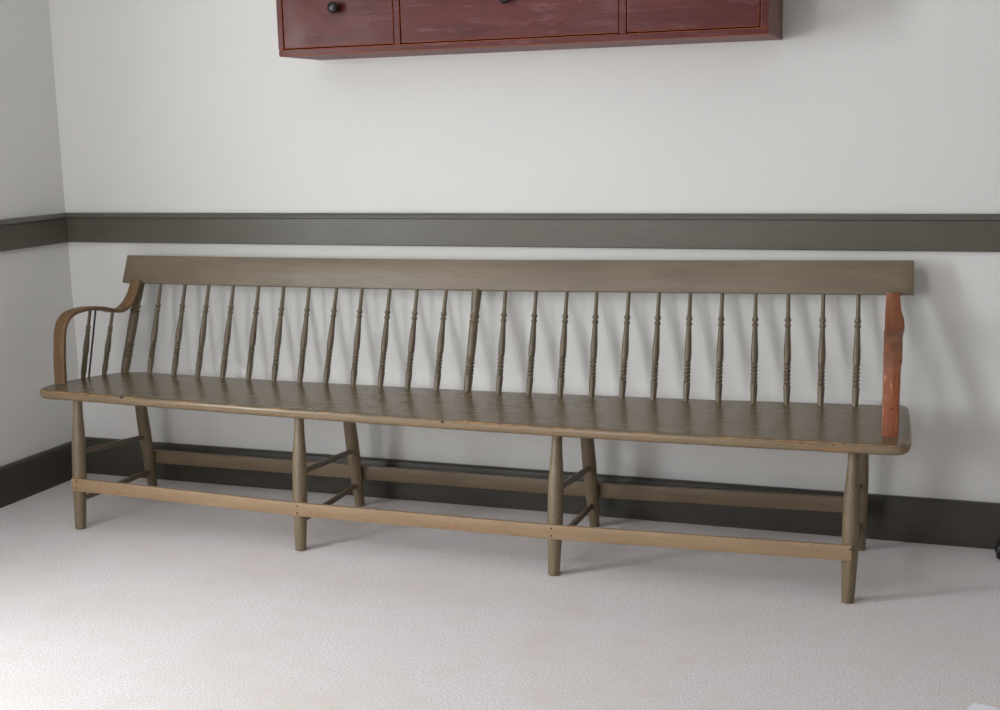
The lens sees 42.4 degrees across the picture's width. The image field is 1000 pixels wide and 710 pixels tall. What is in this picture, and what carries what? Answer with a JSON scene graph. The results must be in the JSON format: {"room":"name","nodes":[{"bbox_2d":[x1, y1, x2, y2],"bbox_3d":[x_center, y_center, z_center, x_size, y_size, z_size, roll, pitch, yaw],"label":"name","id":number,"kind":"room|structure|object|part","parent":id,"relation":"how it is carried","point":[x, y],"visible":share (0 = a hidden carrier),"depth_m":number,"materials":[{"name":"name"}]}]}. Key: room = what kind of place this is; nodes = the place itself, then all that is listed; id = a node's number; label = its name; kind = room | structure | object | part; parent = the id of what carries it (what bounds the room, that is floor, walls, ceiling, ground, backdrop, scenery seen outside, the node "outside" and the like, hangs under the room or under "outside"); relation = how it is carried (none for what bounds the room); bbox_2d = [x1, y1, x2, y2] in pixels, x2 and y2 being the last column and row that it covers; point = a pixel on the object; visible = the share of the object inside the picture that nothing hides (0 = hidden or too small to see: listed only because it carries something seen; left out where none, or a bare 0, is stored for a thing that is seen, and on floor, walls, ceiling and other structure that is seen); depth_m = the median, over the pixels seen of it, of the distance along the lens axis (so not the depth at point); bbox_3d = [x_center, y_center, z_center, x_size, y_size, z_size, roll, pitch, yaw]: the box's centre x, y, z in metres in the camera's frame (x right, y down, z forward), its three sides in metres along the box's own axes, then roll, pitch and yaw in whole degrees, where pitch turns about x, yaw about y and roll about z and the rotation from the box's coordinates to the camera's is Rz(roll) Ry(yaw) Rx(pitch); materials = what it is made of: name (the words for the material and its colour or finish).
{"room":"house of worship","nodes":[
{"label":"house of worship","id":0,"kind":"room"},
{"bbox_2d":[0,0,78,466],"bbox_3d":[-2.686,-0.318,2.537,0.120,2.550,5.400,2,11,20],"label":"wall","id":1,"kind":"structure","parent":0,"point":[36,287],"depth_m":4.86,"materials":[{"name":"white paint"}]},
{"bbox_2d":[0,213,66,224],"bbox_3d":[-1.946,-0.419,4.355,0.025,0.020,1.500,2,11,20],"label":"trim","id":2,"kind":"structure","parent":1,"relation":"attached to","point":[57,215],"depth_m":4.85,"materials":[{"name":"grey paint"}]},
{"bbox_2d":[0,218,68,251],"bbox_3d":[-1.947,-0.362,4.367,0.018,0.094,1.500,2,11,20],"label":"trim","id":3,"kind":"structure","parent":1,"relation":"attached to","point":[55,231],"depth_m":4.86,"materials":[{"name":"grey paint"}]},
{"bbox_2d":[0,441,87,507],"bbox_3d":[-2.594,0.867,2.724,0.018,0.147,5.400,2,11,20],"label":"baseboard","id":4,"kind":"structure","parent":1,"relation":"attached to","point":[31,475],"depth_m":4.92,"materials":[{"name":"paint"}]},
{"bbox_2d":[0,473,999,709],"bbox_3d":[0.172,1.082,1.740,6.140,0.060,5.640,2,11,20],"label":"floor","id":5,"kind":"structure","parent":0,"point":[151,604],"depth_m":3.59,"materials":[{"name":"carpet"}]},
{"bbox_2d":[40,255,913,603],"bbox_3d":[-0.181,0.156,4.229,2.936,0.916,0.597,2,11,20],"label":"bench","id":6,"kind":"object","parent":5,"relation":"on","point":[857,430],"visible":1,"depth_m":4.20,"materials":[{"name":"paint"}]},
{"bbox_3d":[-1.464,0.376,4.485,0.047,0.453,0.123,-2,10,-1],"label":"leg","id":7,"kind":"part","parent":6,"relation":"part of","materials":[{"name":"paint"}]},
{"bbox_3d":[-1.492,-0.040,4.719,0.049,0.252,0.007,-4,10,-14],"label":"brace rod","id":8,"kind":"part","parent":6,"relation":"part of","materials":[{"name":"metal"}]},
{"bbox_3d":[-1.468,-0.089,4.722,0.047,0.332,0.389,6,12,34],"label":"armrest","id":9,"kind":"part","parent":6,"relation":"part of","materials":[{"name":"brown wood"}]},
{"bbox_3d":[-1.382,-0.105,4.858,0.040,0.342,0.137,5,12,31],"label":"post","id":10,"kind":"part","parent":6,"relation":"part of","materials":[{"name":"paint"}]},
{"bbox_3d":[-1.350,0.302,4.906,0.047,0.443,0.097,2,11,20],"label":"leg","id":11,"kind":"part","parent":6,"relation":"part of","materials":[{"name":"paint"}]},
{"bbox_3d":[-0.651,0.414,4.195,0.047,0.440,0.113,-1,10,1],"label":"leg","id":12,"kind":"part","parent":6,"relation":"part of","materials":[{"name":"paint"}]},
{"bbox_3d":[-0.526,0.339,4.608,0.047,0.437,0.097,2,11,20],"label":"leg","id":13,"kind":"part","parent":6,"relation":"part of","materials":[{"name":"paint"}]},
{"bbox_3d":[-0.094,-0.050,4.392,0.035,0.348,0.130,3,11,24],"label":"post","id":14,"kind":"part","parent":6,"relation":"part of","materials":[{"name":"paint"}]},
{"bbox_3d":[-0.190,0.162,4.206,2.936,0.055,0.449,2,11,20],"label":"seat","id":15,"kind":"part","parent":6,"relation":"part of","materials":[{"name":"paint"}]},
{"bbox_3d":[-0.082,-0.280,4.410,2.858,0.126,0.046,2,11,20],"label":"crest rail","id":16,"kind":"part","parent":6,"relation":"part of","materials":[{"name":"paint"}]},
{"bbox_3d":[0.168,0.449,3.904,0.048,0.435,0.099,2,11,20],"label":"leg","id":17,"kind":"part","parent":6,"relation":"part of","materials":[{"name":"paint"}]},
{"bbox_3d":[0.297,0.370,4.309,0.051,0.442,0.097,2,11,20],"label":"leg","id":18,"kind":"part","parent":6,"relation":"part of","materials":[{"name":"paint"}]},
{"bbox_3d":[0.984,0.478,3.618,0.048,0.439,0.079,2,11,20],"label":"leg","id":19,"kind":"part","parent":6,"relation":"part of","materials":[{"name":"paint"}]},
{"bbox_3d":[1.121,0.397,4.009,0.047,0.456,0.097,2,11,20],"label":"leg","id":20,"kind":"part","parent":6,"relation":"part of","materials":[{"name":"paint"}]},
{"bbox_3d":[1.145,0.020,3.757,0.058,0.357,0.410,2,11,17],"label":"armrest","id":21,"kind":"part","parent":6,"relation":"part of","materials":[{"name":"brown wood"}]},
{"bbox_2d":[967,703,999,709],"bbox_3d":[1.105,0.830,2.817,0.222,0.012,0.259,7,13,40],"label":"paper sheet","id":22,"kind":"object","parent":5,"relation":"on","point":[975,706],"visible":1,"depth_m":2.94,"materials":[{"name":"white paper"}]},
{"bbox_2d":[995,539,999,558],"bbox_3d":[1.533,0.595,3.955,0.030,0.062,0.062,2,11,20],"label":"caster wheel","id":23,"kind":"object","parent":5,"relation":"on","point":[997,546],"visible":1,"depth_m":3.94,"materials":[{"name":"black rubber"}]},
{"bbox_2d":[48,0,999,502],"bbox_3d":[1.086,-0.677,4.062,6.140,2.550,0.120,2,11,20],"label":"wall","id":24,"kind":"structure","parent":0,"point":[164,106],"depth_m":4.37,"materials":[{"name":"white paint"}]},
{"bbox_2d":[233,368,245,377],"bbox_3d":[-0.980,0.107,4.903,0.070,0.114,0.009,2,11,20],"label":"wall outlet","id":25,"kind":"object","parent":24,"relation":"attached to","point":[238,372],"visible":0.25,"depth_m":4.90,"materials":[{"name":"white plastic"}]},
{"bbox_2d":[276,0,782,59],"bbox_3d":[0.061,-1.151,4.111,1.615,0.338,0.327,2,11,20],"label":"upper cabinet","id":26,"kind":"object","parent":24,"relation":"attached to","point":[307,29],"visible":1,"depth_m":4.03,"materials":[{"name":"red paint"}]},
{"bbox_3d":[-0.679,-1.186,4.409,0.018,0.338,0.271,2,11,20],"label":"panel","id":27,"kind":"part","parent":26,"relation":"part of","materials":[{"name":"red wood"}]},
{"bbox_3d":[-0.539,-1.126,4.181,0.039,0.039,0.038,2,11,20],"label":"knob","id":28,"kind":"part","parent":26,"relation":"part of","materials":[{"name":"black metal"}]},
{"bbox_3d":[-0.486,-1.172,4.319,0.398,0.282,0.269,2,11,20],"label":"drawer","id":29,"kind":"part","parent":26,"relation":"part of","materials":[{"name":"red paint"}]},
{"bbox_3d":[0.016,-1.103,3.980,0.039,0.039,0.038,2,11,20],"label":"knob","id":30,"kind":"part","parent":26,"relation":"part of","materials":[{"name":"black metal"}]},
{"bbox_3d":[0.063,-1.149,4.120,0.718,0.282,0.269,2,11,20],"label":"drawer","id":31,"kind":"part","parent":26,"relation":"part of","materials":[{"name":"red paint"}]},
{"bbox_3d":[0.074,-0.997,4.165,1.579,0.016,0.271,2,11,20],"label":"panel","id":32,"kind":"part","parent":26,"relation":"part of","materials":[{"name":"red wood"}]},
{"bbox_3d":[0.612,-1.127,3.921,0.396,0.282,0.269,2,11,20],"label":"drawer","id":33,"kind":"part","parent":26,"relation":"part of","materials":[{"name":"red paint"}]},
{"bbox_3d":[0.821,-1.125,3.865,0.018,0.338,0.271,2,11,20],"label":"panel","id":34,"kind":"part","parent":26,"relation":"part of","materials":[{"name":"red wood"}]},
{"bbox_2d":[67,218,999,251],"bbox_3d":[1.069,-0.376,4.049,5.900,0.094,0.018,2,11,20],"label":"trim","id":35,"kind":"structure","parent":24,"relation":"attached to","point":[846,235],"depth_m":4.35,"materials":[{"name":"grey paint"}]},
{"bbox_2d":[67,213,999,220],"bbox_3d":[1.066,-0.432,4.036,5.900,0.020,0.025,2,11,20],"label":"trim","id":36,"kind":"structure","parent":24,"relation":"attached to","point":[600,216],"depth_m":4.32,"materials":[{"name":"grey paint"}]},
{"bbox_2d":[85,437,999,549],"bbox_3d":[1.090,0.517,4.208,5.900,0.147,0.018,2,11,20],"label":"baseboard","id":37,"kind":"structure","parent":24,"relation":"attached to","point":[949,522],"depth_m":4.44,"materials":[{"name":"paint"}]},
{"bbox_2d":[858,400,879,404],"bbox_3d":[1.178,0.201,4.122,0.070,0.114,0.009,2,11,20],"label":"wall outlet","id":38,"kind":"object","parent":24,"relation":"attached to","point":[867,402],"visible":0.06,"depth_m":4.11,"materials":[{"name":"white plastic"}]}
]}

